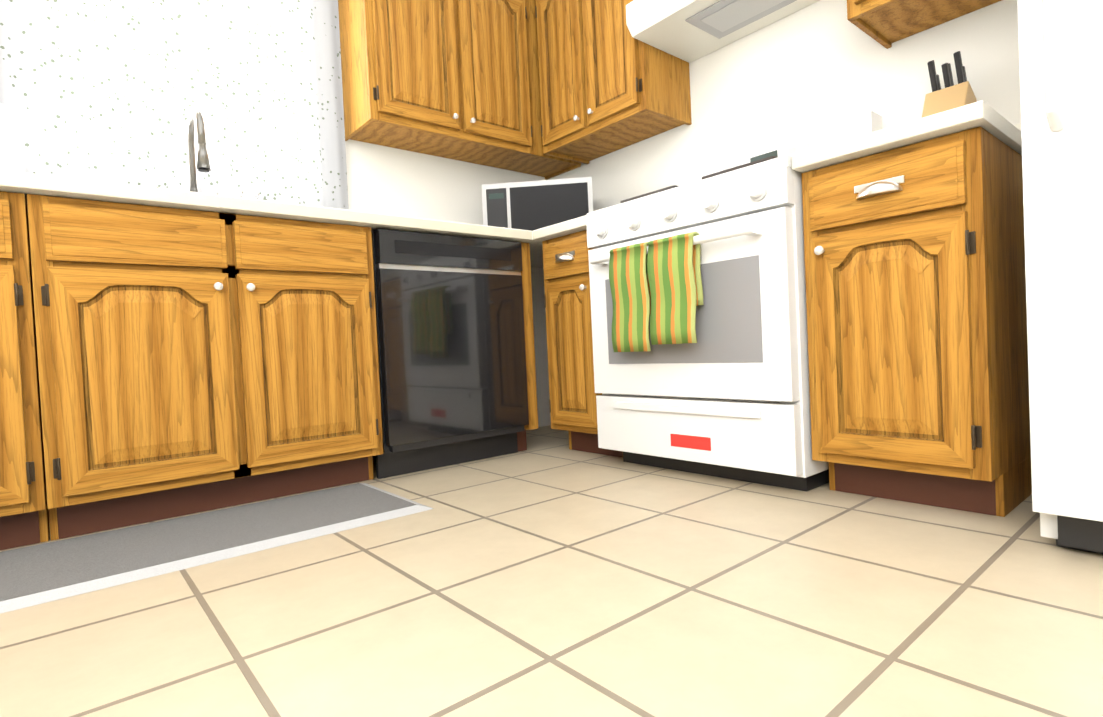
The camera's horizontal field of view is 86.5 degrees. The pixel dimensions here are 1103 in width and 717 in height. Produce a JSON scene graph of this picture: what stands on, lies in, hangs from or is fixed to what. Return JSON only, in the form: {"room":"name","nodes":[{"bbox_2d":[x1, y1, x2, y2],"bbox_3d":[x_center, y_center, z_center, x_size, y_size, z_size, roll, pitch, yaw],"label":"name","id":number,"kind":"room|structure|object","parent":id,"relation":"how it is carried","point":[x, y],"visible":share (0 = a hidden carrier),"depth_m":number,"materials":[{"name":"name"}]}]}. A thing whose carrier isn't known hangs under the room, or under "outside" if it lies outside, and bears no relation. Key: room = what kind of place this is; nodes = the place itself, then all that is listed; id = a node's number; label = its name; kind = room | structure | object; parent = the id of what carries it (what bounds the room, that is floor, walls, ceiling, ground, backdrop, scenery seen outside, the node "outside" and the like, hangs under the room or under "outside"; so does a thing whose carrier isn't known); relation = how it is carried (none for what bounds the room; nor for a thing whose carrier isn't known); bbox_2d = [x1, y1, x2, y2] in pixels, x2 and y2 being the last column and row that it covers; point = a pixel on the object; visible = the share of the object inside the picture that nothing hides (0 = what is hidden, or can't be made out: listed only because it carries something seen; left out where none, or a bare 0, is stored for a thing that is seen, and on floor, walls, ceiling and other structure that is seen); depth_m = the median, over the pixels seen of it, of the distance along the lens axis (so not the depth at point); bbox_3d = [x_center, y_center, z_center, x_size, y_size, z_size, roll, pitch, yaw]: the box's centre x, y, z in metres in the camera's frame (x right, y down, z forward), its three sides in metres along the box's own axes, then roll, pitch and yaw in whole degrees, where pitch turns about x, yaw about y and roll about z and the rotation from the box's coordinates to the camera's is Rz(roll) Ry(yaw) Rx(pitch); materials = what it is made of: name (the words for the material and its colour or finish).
{"room":"kitchen","nodes":[
{"label":"kitchen","id":0,"kind":"room"},
{"bbox_2d":[345,139,550,426],"bbox_3d":[-1.629,-0.759,2.026,4.400,2.470,0.150,-4,2,-40],"label":"wall","id":1,"kind":"structure","parent":0,"point":[388,180],"depth_m":2.82,"materials":[{"name":"white paint"}]},
{"bbox_2d":[0,0,348,209],"bbox_3d":[-1.321,-1.091,2.107,1.168,1.141,0.050,-4,2,-40],"label":"window","id":2,"kind":"structure","parent":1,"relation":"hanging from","point":[113,91],"depth_m":2.12,"materials":[{"name":"white glass"}]},
{"bbox_2d":[338,0,580,179],"bbox_3d":[-0.372,-1.354,2.772,1.153,0.762,0.346,-4,2,-40],"label":"upper cabinet","id":3,"kind":"object","parent":1,"relation":"attached to","point":[455,79],"visible":0.94,"depth_m":2.55,"materials":[{"name":"brown wood"}]},
{"bbox_2d":[0,425,1102,716],"bbox_3d":[-0.131,0.493,0.355,4.400,0.100,4.600,-4,2,-40],"label":"floor","id":4,"kind":"structure","parent":0,"point":[548,573],"depth_m":0.97,"materials":[{"name":"tile"}]},
{"bbox_2d":[0,191,48,549],"bbox_3d":[-1.612,0.051,1.498,0.458,0.874,0.650,-4,2,-40],"label":"base cabinet","id":5,"kind":"object","parent":4,"relation":"on","point":[24,515],"visible":1,"depth_m":1.42,"materials":[{"name":"brown wood"}]},
{"bbox_2d":[27,194,382,540],"bbox_3d":[-1.103,0.017,1.932,0.874,0.874,0.646,-4,2,-40],"label":"base cabinet","id":6,"kind":"object","parent":4,"relation":"on","point":[192,361],"visible":1,"depth_m":1.65,"materials":[{"name":"brown wood"}]},
{"bbox_2d":[0,170,542,267],"bbox_3d":[-0.974,-0.501,2.039,3.104,0.138,0.660,-4,2,-40],"label":"countertop","id":7,"kind":"structure","parent":6,"relation":"on","point":[36,184],"depth_m":1.70,"materials":[{"name":"laminate"}]},
{"bbox_2d":[187,105,259,198],"bbox_3d":[-1.122,-0.573,1.907,0.840,0.570,0.510,-4,2,-40],"label":"faucet","id":8,"kind":"object","parent":7,"relation":"in","point":[198,158],"visible":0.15,"depth_m":1.97,"materials":[{"name":"silver metal"}]},
{"bbox_2d":[482,177,592,230],"bbox_3d":[-0.049,-0.668,2.814,0.500,0.275,0.345,-3,1,5],"label":"microwave","id":9,"kind":"object","parent":7,"relation":"on","point":[531,205],"visible":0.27,"depth_m":2.64,"materials":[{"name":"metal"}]},
{"bbox_2d":[0,483,433,613],"bbox_3d":[-1.017,0.456,1.391,1.390,0.012,0.485,-4,2,-40],"label":"mat","id":10,"kind":"object","parent":4,"relation":"on","point":[44,573],"visible":1,"depth_m":1.42,"materials":[{"name":"grey fabric"}]},
{"bbox_2d":[371,229,528,478],"bbox_3d":[-0.527,-0.020,2.424,0.616,0.872,0.600,-4,2,-40],"label":"dishwasher","id":11,"kind":"object","parent":4,"relation":"on","point":[451,347],"visible":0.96,"depth_m":2.17,"materials":[{"name":"black"}]},
{"bbox_2d":[517,242,537,451],"bbox_3d":[-0.120,-0.042,2.468,0.050,0.874,0.098,-4,2,-40],"label":"base cabinet","id":12,"kind":"object","parent":4,"relation":"on","point":[529,349],"visible":0.6,"depth_m":2.43,"materials":[{"name":"brown wood"}]},
{"bbox_2d":[542,230,622,457],"bbox_3d":[0.296,-0.061,2.476,0.650,0.874,0.324,-4,2,-40],"label":"base cabinet","id":13,"kind":"object","parent":4,"relation":"on","point":[572,393],"visible":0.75,"depth_m":2.29,"materials":[{"name":"brown wood"}]},
{"bbox_2d":[532,215,586,241],"bbox_3d":[0.272,-0.569,2.456,0.660,0.138,0.315,-4,2,-40],"label":"countertop","id":14,"kind":"structure","parent":13,"relation":"on","point":[578,224],"depth_m":2.26,"materials":[{"name":"laminate"}]},
{"bbox_2d":[586,111,881,491],"bbox_3d":[0.605,-0.207,2.021,0.732,1.155,0.762,-4,2,-40],"label":"range","id":15,"kind":"object","parent":4,"relation":"on","point":[699,318],"visible":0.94,"depth_m":1.74,"materials":[{"name":"white metal"}]},
{"bbox_2d":[801,127,1031,516],"bbox_3d":[1.030,-0.077,1.609,0.650,0.874,0.400,-4,2,-40],"label":"base cabinet","id":16,"kind":"object","parent":4,"relation":"on","point":[915,277],"visible":0.98,"depth_m":1.39,"materials":[{"name":"brown wood"}]},
{"bbox_2d":[792,100,1021,172],"bbox_3d":[1.011,-0.585,1.592,0.648,0.138,0.417,-4,2,-40],"label":"countertop","id":17,"kind":"structure","parent":16,"relation":"on","point":[987,117],"depth_m":1.36,"materials":[{"name":"laminate"}]},
{"bbox_2d":[922,51,976,117],"bbox_3d":[1.161,-0.726,1.725,0.170,0.322,0.110,-4,2,-40],"label":"knife block","id":18,"kind":"object","parent":17,"relation":"on","point":[949,96],"visible":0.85,"depth_m":1.72,"materials":[{"name":"brown wood"}]},
{"bbox_2d":[1017,0,1102,553],"bbox_3d":[1.377,-0.509,1.026,0.770,1.730,0.760,-4,2,-40],"label":"fridge","id":19,"kind":"object","parent":4,"relation":"on","point":[1061,68],"visible":1,"depth_m":1.06,"materials":[{"name":"white metal"}]},
{"bbox_2d":[547,0,1020,211],"bbox_3d":[1.476,-0.898,1.641,0.150,2.470,4.450,-4,2,-40],"label":"wall","id":20,"kind":"structure","parent":0,"point":[820,63],"depth_m":2.15,"materials":[{"name":"white paint"}]},
{"bbox_2d":[535,0,691,163],"bbox_3d":[0.246,-1.381,2.667,0.346,0.762,0.652,-4,2,-40],"label":"upper cabinet","id":21,"kind":"object","parent":20,"relation":"attached to","point":[608,83],"visible":1,"depth_m":2.55,"materials":[{"name":"brown wood"}]},
{"bbox_2d":[847,0,1001,48],"bbox_3d":[1.092,-1.399,1.667,0.346,0.762,0.408,-4,2,-40],"label":"upper cabinet","id":22,"kind":"object","parent":20,"relation":"attached to","point":[886,24],"visible":1,"depth_m":1.76,"materials":[{"name":"brown wood"}]},
{"bbox_3d":[0.700,-1.578,2.117,0.346,0.387,0.772,-4,2,-40],"label":"upper cabinet","id":23,"kind":"object","parent":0,"visible":0},
{"bbox_2d":[626,0,819,62],"bbox_3d":[0.687,-1.321,2.109,0.402,0.122,0.760,-4,2,-40],"label":"range hood","id":24,"kind":"object","parent":23,"relation":"attached to","point":[689,31],"visible":1,"depth_m":2.21,"materials":[{"name":"white metal"}]}
]}

